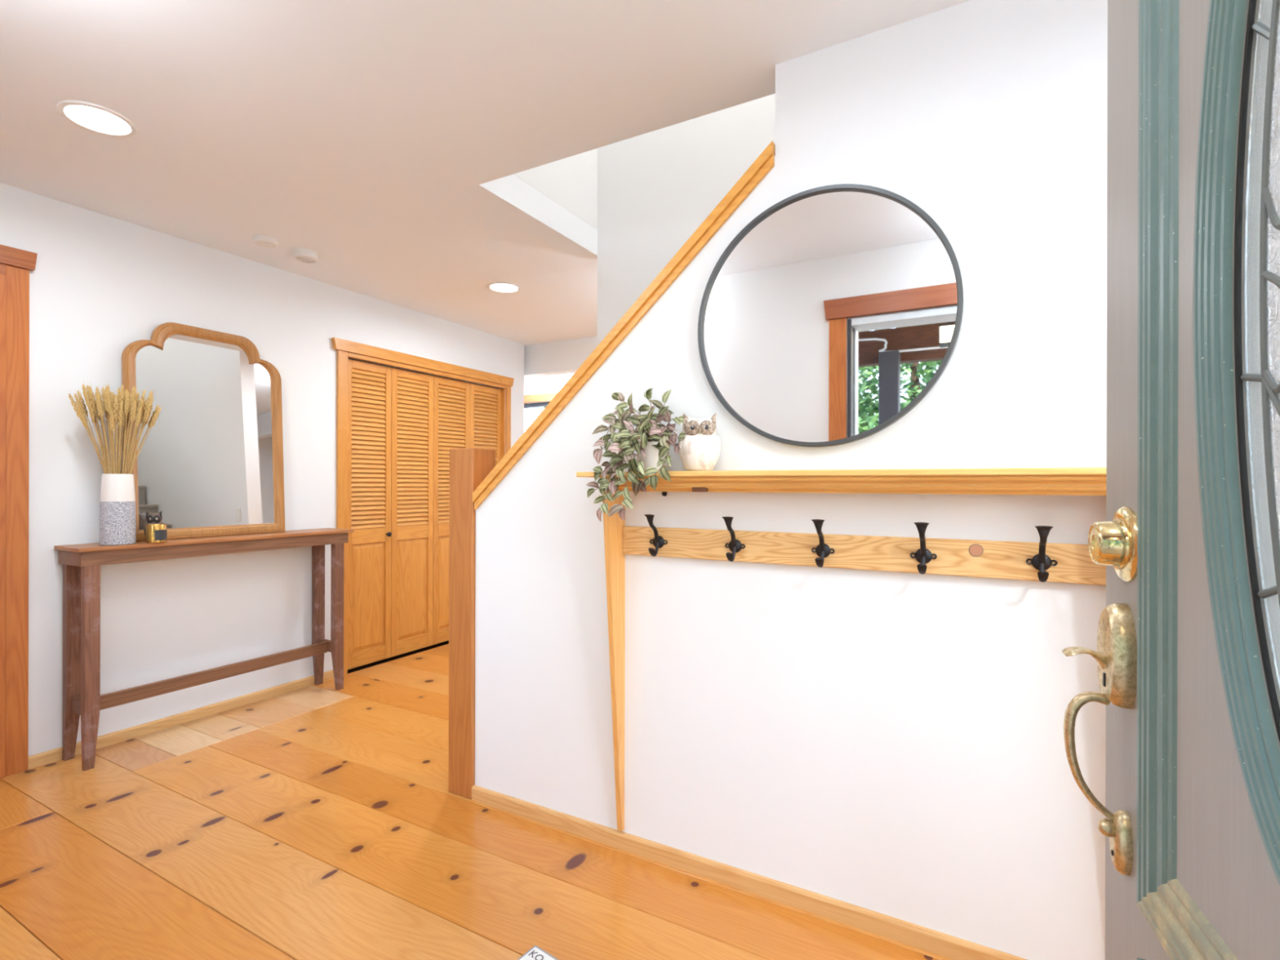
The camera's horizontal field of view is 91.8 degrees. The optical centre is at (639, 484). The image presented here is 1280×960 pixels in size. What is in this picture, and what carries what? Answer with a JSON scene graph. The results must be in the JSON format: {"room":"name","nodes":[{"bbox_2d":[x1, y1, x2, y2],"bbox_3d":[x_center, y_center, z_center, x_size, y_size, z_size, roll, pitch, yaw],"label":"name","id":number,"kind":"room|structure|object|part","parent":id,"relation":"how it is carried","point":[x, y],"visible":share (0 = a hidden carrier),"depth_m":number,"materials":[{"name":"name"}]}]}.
{"room":"entrance hall","nodes":[
{"label":"entrance hall","id":0,"kind":"room"},
{"bbox_2d":[0,182,524,755],"bbox_3d":[-2.142,-0.018,3.624,0.120,2.464,4.380,0,0,29],"label":"wall","id":1,"kind":"structure","parent":0,"point":[100,284],"depth_m":3.10,"materials":[{"name":"paint"}]},
{"bbox_2d":[0,244,37,778],"bbox_3d":[-2.877,0.113,2.240,0.130,2.200,1.006,0,0,29],"label":"door","id":2,"kind":"structure","parent":1,"relation":"in","point":[15,264],"depth_m":2.59,"materials":[{"name":"red wood"}]},
{"bbox_3d":[-2.623,0.151,2.608,0.018,2.125,0.073,0,0,29],"label":"casing","id":3,"kind":"part","parent":2,"relation":"part of","materials":[{"name":"red wood"}]},
{"bbox_3d":[-2.830,-0.950,2.215,0.030,0.074,1.006,0,0,29],"label":"head casing","id":4,"kind":"part","parent":2,"relation":"part of","materials":[{"name":"red wood"}]},
{"bbox_2d":[27,669,333,769],"bbox_3d":[-2.262,1.188,3.272,0.015,0.052,1.440,0,0,29],"label":"baseboard","id":5,"kind":"structure","parent":1,"relation":"attached to","point":[45,757],"depth_m":3.14,"materials":[{"name":"brown wood"}]},
{"bbox_2d":[331,337,514,675],"bbox_3d":[-1.564,0.150,4.642,0.150,2.132,1.694,0,0,29],"label":"door","id":6,"kind":"structure","parent":1,"relation":"in","point":[397,429],"depth_m":4.37,"materials":[{"name":"brown wood"}]},
{"bbox_3d":[-1.892,0.184,3.936,0.018,2.062,0.068,0,0,29],"label":"casing","id":7,"kind":"part","parent":6,"relation":"part of","materials":[{"name":"brown wood"}]},
{"bbox_3d":[-1.827,0.748,4.160,0.018,0.709,0.265,0,0,29],"label":"raised panel","id":8,"kind":"part","parent":6,"relation":"part of","materials":[{"name":"brown wood"}]},
{"bbox_3d":[-1.827,0.345,4.161,0.028,0.097,0.265,0,0,29],"label":"rail","id":9,"kind":"part","parent":6,"relation":"part of","materials":[{"name":"brown wood"}]},
{"bbox_3d":[-1.829,1.152,4.161,0.028,0.098,0.265,0,0,29],"label":"rail","id":10,"kind":"part","parent":6,"relation":"part of","materials":[{"name":"brown wood"}]},
{"bbox_3d":[-1.825,-0.787,4.161,0.028,0.052,0.265,0,0,29],"label":"rail","id":11,"kind":"part","parent":6,"relation":"part of","materials":[{"name":"brown wood"}]},
{"bbox_3d":[-1.731,0.344,4.271,0.033,0.034,0.034,0,0,29],"label":"knob","id":12,"kind":"part","parent":6,"relation":"part of","materials":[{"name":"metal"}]},
{"bbox_3d":[-1.649,0.749,4.482,0.018,0.709,0.282,0,0,29],"label":"raised panel","id":13,"kind":"part","parent":6,"relation":"part of","materials":[{"name":"brown wood"}]},
{"bbox_3d":[-1.652,1.153,4.483,0.028,0.098,0.282,0,0,29],"label":"rail","id":14,"kind":"part","parent":6,"relation":"part of","materials":[{"name":"brown wood"}]},
{"bbox_3d":[-1.650,0.345,4.483,0.028,0.097,0.282,0,0,29],"label":"rail","id":15,"kind":"part","parent":6,"relation":"part of","materials":[{"name":"brown wood"}]},
{"bbox_3d":[-1.647,-0.786,4.483,0.028,0.052,0.282,0,0,29],"label":"rail","id":16,"kind":"part","parent":6,"relation":"part of","materials":[{"name":"brown wood"}]},
{"bbox_3d":[-1.509,-0.881,4.613,0.030,0.070,1.694,0,0,29],"label":"head casing","id":17,"kind":"part","parent":6,"relation":"part of","materials":[{"name":"brown wood"}]},
{"bbox_3d":[-1.468,0.749,4.811,0.018,0.709,0.282,0,0,29],"label":"raised panel","id":18,"kind":"part","parent":6,"relation":"part of","materials":[{"name":"brown wood"}]},
{"bbox_3d":[-1.471,1.153,4.812,0.028,0.098,0.282,0,0,29],"label":"rail","id":19,"kind":"part","parent":6,"relation":"part of","materials":[{"name":"brown wood"}]},
{"bbox_3d":[-1.469,0.346,4.812,0.028,0.097,0.282,0,0,29],"label":"rail","id":20,"kind":"part","parent":6,"relation":"part of","materials":[{"name":"brown wood"}]},
{"bbox_3d":[-1.466,-0.786,4.812,0.028,0.052,0.282,0,0,29],"label":"rail","id":21,"kind":"part","parent":6,"relation":"part of","materials":[{"name":"brown wood"}]},
{"bbox_3d":[-1.285,-0.785,5.140,0.028,0.052,0.278,0,0,29],"label":"rail","id":22,"kind":"part","parent":6,"relation":"part of","materials":[{"name":"brown wood"}]},
{"bbox_3d":[-1.132,0.186,5.315,0.018,2.062,0.053,0,0,29],"label":"casing","id":23,"kind":"part","parent":6,"relation":"part of","materials":[{"name":"brown wood"}]},
{"bbox_2d":[0,640,951,959],"bbox_3d":[-0.413,1.249,3.297,7.300,0.060,5.420,0,0,29],"label":"floor","id":24,"kind":"structure","parent":0,"point":[322,821],"depth_m":1.99,"materials":[{"name":"brown wood"}]},
{"bbox_2d":[53,528,354,770],"bbox_3d":[-2.147,0.742,3.229,0.245,0.945,1.305,0,0,29],"label":"console table","id":25,"kind":"object","parent":24,"relation":"on","point":[82,562],"visible":1,"depth_m":2.86,"materials":[{"name":"brown wood"}]},
{"bbox_3d":[-2.514,0.781,2.745,0.040,0.866,0.054,0,0,29],"label":"leg","id":26,"kind":"part","parent":25,"relation":"part of","materials":[{"name":"brown wood"}]},
{"bbox_3d":[-2.356,0.781,2.659,0.040,0.866,0.054,0,0,29],"label":"leg","id":27,"kind":"part","parent":25,"relation":"part of","materials":[{"name":"brown wood"}]},
{"bbox_2d":[98,473,136,545],"bbox_3d":[-2.341,0.111,2.780,0.127,0.315,0.127,0,0,29],"label":"vase","id":28,"kind":"object","parent":25,"relation":"on","point":[117,496],"visible":0.99,"depth_m":2.73,"materials":[{"name":"ceramic"}]},
{"bbox_2d":[68,381,161,474],"bbox_3d":[-2.328,-0.112,2.772,0.204,0.721,0.358,0,0,29],"label":"bunch","id":29,"kind":"object","parent":28,"relation":"in","point":[117,411],"visible":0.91,"depth_m":2.75,"materials":[{"name":"beige plant"}]},
{"bbox_2d":[143,511,164,537],"bbox_3d":[-2.295,0.196,2.929,0.078,0.145,0.061,0,0,-33],"label":"owl figurine","id":30,"kind":"object","parent":25,"relation":"on","point":[151,518],"visible":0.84,"depth_m":2.91,"materials":[{"name":"ceramic"}]},
{"bbox_2d":[146,524,166,542],"bbox_3d":[-2.239,0.227,2.871,0.077,0.083,0.076,0,0,29],"label":"candle jar","id":31,"kind":"object","parent":25,"relation":"on","point":[155,533],"visible":1,"depth_m":2.84,"materials":[{"name":"gold metal"}]},
{"bbox_2d":[121,322,285,541],"bbox_3d":[-2.229,-0.269,3.221,0.082,1.075,0.745,0,0,29],"label":"leaning mirror","id":32,"kind":"object","parent":25,"relation":"on","point":[211,461],"visible":0.98,"depth_m":3.21,"materials":[{"name":"brown wood"}]},
{"bbox_3d":[-1.953,0.782,3.764,0.040,0.866,0.060,0,0,29],"label":"leg","id":33,"kind":"part","parent":25,"relation":"part of","materials":[{"name":"brown wood"}]},
{"bbox_3d":[-1.795,0.783,3.677,0.040,0.866,0.060,0,0,29],"label":"leg","id":34,"kind":"part","parent":25,"relation":"part of","materials":[{"name":"brown wood"}]},
{"bbox_2d":[448,448,495,799],"bbox_3d":[-0.672,0.538,2.483,0.128,1.360,0.132,0,0,29],"label":"newel post","id":35,"kind":"object","parent":24,"relation":"on","point":[468,467],"visible":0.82,"depth_m":2.42,"materials":[{"name":"brown wood"}]},
{"bbox_2d":[517,945,558,959],"bbox_3d":[-0.258,1.217,1.563,0.120,0.004,0.100,0,0,37],"label":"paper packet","id":36,"kind":"object","parent":24,"relation":"on","point":[535,953],"visible":1,"depth_m":1.60,"materials":[{"name":"paper"}]},
{"bbox_2d":[0,0,969,346],"bbox_3d":[-0.413,-1.315,3.284,7.300,0.140,5.450,0,0,29],"label":"ceiling","id":37,"kind":"structure","parent":0,"point":[386,140],"depth_m":2.07,"materials":[{"name":"paint"}]},
{"bbox_2d":[56,99,137,137],"bbox_3d":[-1.850,-1.245,2.117,0.210,0.006,0.210,0,0,29],"label":"recessed light","id":38,"kind":"object","parent":37,"relation":"in","point":[97,118],"visible":1,"depth_m":2.11,"materials":[{"name":"white plastic"}]},
{"bbox_2d":[65,105,129,133],"bbox_3d":[-1.850,-1.246,2.117,0.165,0.004,0.165,0,0,15],"label":"diffuser","id":39,"kind":"object","parent":38,"relation":"attached to","point":[95,118],"depth_m":2.11,"materials":[{"name":"white plastic"}]},
{"bbox_2d":[252,235,278,248],"bbox_3d":[-1.909,-1.235,3.160,0.112,0.028,0.112,0,0,29],"label":"smoke detector","id":40,"kind":"object","parent":37,"relation":"attached to","point":[260,240],"visible":1,"depth_m":3.13,"materials":[{"name":"white plastic"}]},
{"bbox_2d":[292,248,319,263],"bbox_3d":[-1.799,-1.227,3.340,0.128,0.044,0.128,0,0,29],"label":"smoke detector","id":41,"kind":"object","parent":37,"relation":"attached to","point":[302,255],"visible":1,"depth_m":3.30,"materials":[{"name":"white plastic"}]},
{"bbox_2d":[486,281,520,293],"bbox_3d":[-0.859,-1.242,3.916,0.210,0.006,0.210,0,0,29],"label":"recessed light","id":42,"kind":"object","parent":37,"relation":"in","point":[498,286],"visible":1,"depth_m":3.91,"materials":[{"name":"white plastic"}]},
{"bbox_2d":[490,284,517,292],"bbox_3d":[-0.859,-1.244,3.916,0.165,0.004,0.165,0,0,15],"label":"diffuser","id":43,"kind":"object","parent":42,"relation":"attached to","point":[495,287],"depth_m":3.91,"materials":[{"name":"white plastic"}]},
{"bbox_2d":[524,373,573,404],"bbox_3d":[0.831,-0.010,5.651,7.200,2.464,0.100,0,0,29],"label":"wall","id":44,"kind":"structure","parent":0,"point":[548,384],"depth_m":6.61,"materials":[{"name":"paint"}]},
{"bbox_2d":[524,392,557,408],"bbox_3d":[-0.983,-0.355,6.605,1.900,1.225,0.120,0,0,29],"label":"picture","id":45,"kind":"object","parent":44,"relation":"in","point":[537,398],"depth_m":6.65,"materials":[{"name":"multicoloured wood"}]},
{"bbox_3d":[-0.964,-0.333,6.640,1.700,1.100,0.040,0,0,29],"label":"frame","id":46,"kind":"part","parent":45,"relation":"part of","materials":[{"name":"grey paint"}]},
{"bbox_3d":[-0.993,-0.925,6.586,1.900,0.085,0.025,0,0,29],"label":"head trim","id":47,"kind":"part","parent":45,"relation":"part of","materials":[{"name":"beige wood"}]},
{"bbox_2d":[524,336,596,377],"bbox_3d":[0.394,-1.111,4.854,7.200,0.264,0.120,0,0,29],"label":"wall header","id":48,"kind":"structure","parent":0,"point":[563,357],"depth_m":5.40,"materials":[{"name":"paint"}]},
{"bbox_2d":[475,0,1107,959],"bbox_3d":[1.047,-1.277,2.135,3.633,5.000,1.148,0,0,29],"label":"wall","id":49,"kind":"structure","parent":0,"point":[891,744],"depth_m":1.71,"materials":[{"name":"paint"}]},
{"bbox_2d":[472,141,775,509],"bbox_3d":[-0.089,-0.455,2.173,1.176,1.109,0.162,0,0,29],"label":"trim","id":50,"kind":"structure","parent":49,"relation":"attached to","point":[763,164],"depth_m":2.05,"materials":[{"name":"brown wood"}]},
{"bbox_2d":[471,784,1027,959],"bbox_3d":[0.809,1.196,1.599,3.322,0.052,0.015,0,0,29],"label":"baseboard","id":51,"kind":"structure","parent":49,"relation":"attached to","point":[931,940],"depth_m":1.84,"materials":[{"name":"brown wood"}]},
{"bbox_2d":[697,183,963,447],"bbox_3d":[0.506,-0.473,1.761,0.732,0.732,0.028,0,0,29],"label":"round mirror","id":52,"kind":"object","parent":49,"relation":"attached to","point":[836,310],"visible":1,"depth_m":1.74,"materials":[{"name":"grey metal"}]},
{"bbox_2d":[576,466,1106,831],"bbox_3d":[0.493,0.561,1.700,1.525,1.200,0.144,0,0,29],"label":"wall shelf","id":53,"kind":"object","parent":49,"relation":"attached to","point":[1088,481],"visible":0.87,"depth_m":1.68,"materials":[{"name":"brown wood"}]},
{"bbox_2d":[586,387,685,521],"bbox_3d":[0.001,-0.093,1.929,0.346,0.421,0.178,0,0,29],"label":"trailing plant","id":54,"kind":"object","parent":53,"relation":"on","point":[651,441],"visible":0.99,"depth_m":1.89,"materials":[{"name":"green plant"}]},
{"bbox_3d":[0.008,-0.040,1.900,0.105,0.219,0.056,0,0,-39],"label":"stem","id":55,"kind":"part","parent":54,"relation":"part of","materials":[{"name":"green plant"}]},
{"bbox_3d":[0.039,-0.085,1.945,0.114,0.090,0.114,0,0,29],"label":"pot","id":56,"kind":"part","parent":54,"relation":"part of","materials":[{"name":"white ceramic"}]},
{"bbox_2d":[678,413,720,471],"bbox_3d":[0.179,-0.127,1.867,0.129,0.173,0.101,0,0,5],"label":"owl figurine","id":57,"kind":"object","parent":53,"relation":"on","point":[700,450],"visible":0.98,"depth_m":1.83,"materials":[{"name":"ceramic"}]},
{"bbox_3d":[0.501,0.001,1.702,1.366,0.044,0.134,0,0,29],"label":"crown moulding","id":58,"kind":"part","parent":53,"relation":"part of","materials":[{"name":"brown wood"}]},
{"bbox_2d":[622,514,1106,585],"bbox_3d":[0.508,0.164,1.725,1.322,0.138,0.087,0,0,29],"label":"coat rack","id":59,"kind":"object","parent":49,"relation":"attached to","point":[1042,561],"visible":0.99,"depth_m":1.68,"materials":[{"name":"brown wood"}]},
{"bbox_3d":[-0.862,-0.079,0.492,5.385,2.594,0.170,0,0,29],"label":"wall","id":60,"kind":"structure","parent":0,"visible":0},
{"bbox_3d":[-0.143,0.114,0.126,1.140,2.232,0.182,0,0,29],"label":"door","id":61,"kind":"structure","parent":60,"relation":"in","visible":0},
{"bbox_2d":[1062,0,1279,959],"bbox_3d":[0.422,0.193,0.370,0.116,2.033,0.883,0,0,21],"label":"door","id":62,"kind":"structure","parent":61,"relation":"attached to","point":[1187,656],"depth_m":0.57,"materials":[{"name":"paint"}]},
{"bbox_3d":[0.524,-0.156,0.630,0.009,1.215,0.074,0,0,21],"label":"rectangular moulding","id":63,"kind":"part","parent":62,"relation":"part of","materials":[{"name":"green paint"}]},
{"bbox_3d":[0.423,0.414,0.371,0.009,0.074,0.628,0,0,21],"label":"rectangular moulding","id":64,"kind":"part","parent":62,"relation":"part of","materials":[{"name":"paint"}]},
{"bbox_3d":[0.425,-0.159,0.371,0.013,0.912,0.368,0,0,21],"label":"oval moulding","id":65,"kind":"part","parent":62,"relation":"part of","materials":[{"name":"green paint"}]},
{"bbox_3d":[0.436,-0.159,0.367,0.008,0.828,0.285,0,0,21],"label":"bevelled glass","id":66,"kind":"part","parent":62,"relation":"part of","materials":[{"name":"clear glass"}]},
{"bbox_3d":[0.436,-0.159,0.367,0.006,0.759,0.217,0,0,21],"label":"textured glass","id":67,"kind":"part","parent":62,"relation":"part of","materials":[{"name":"white"}]}
]}

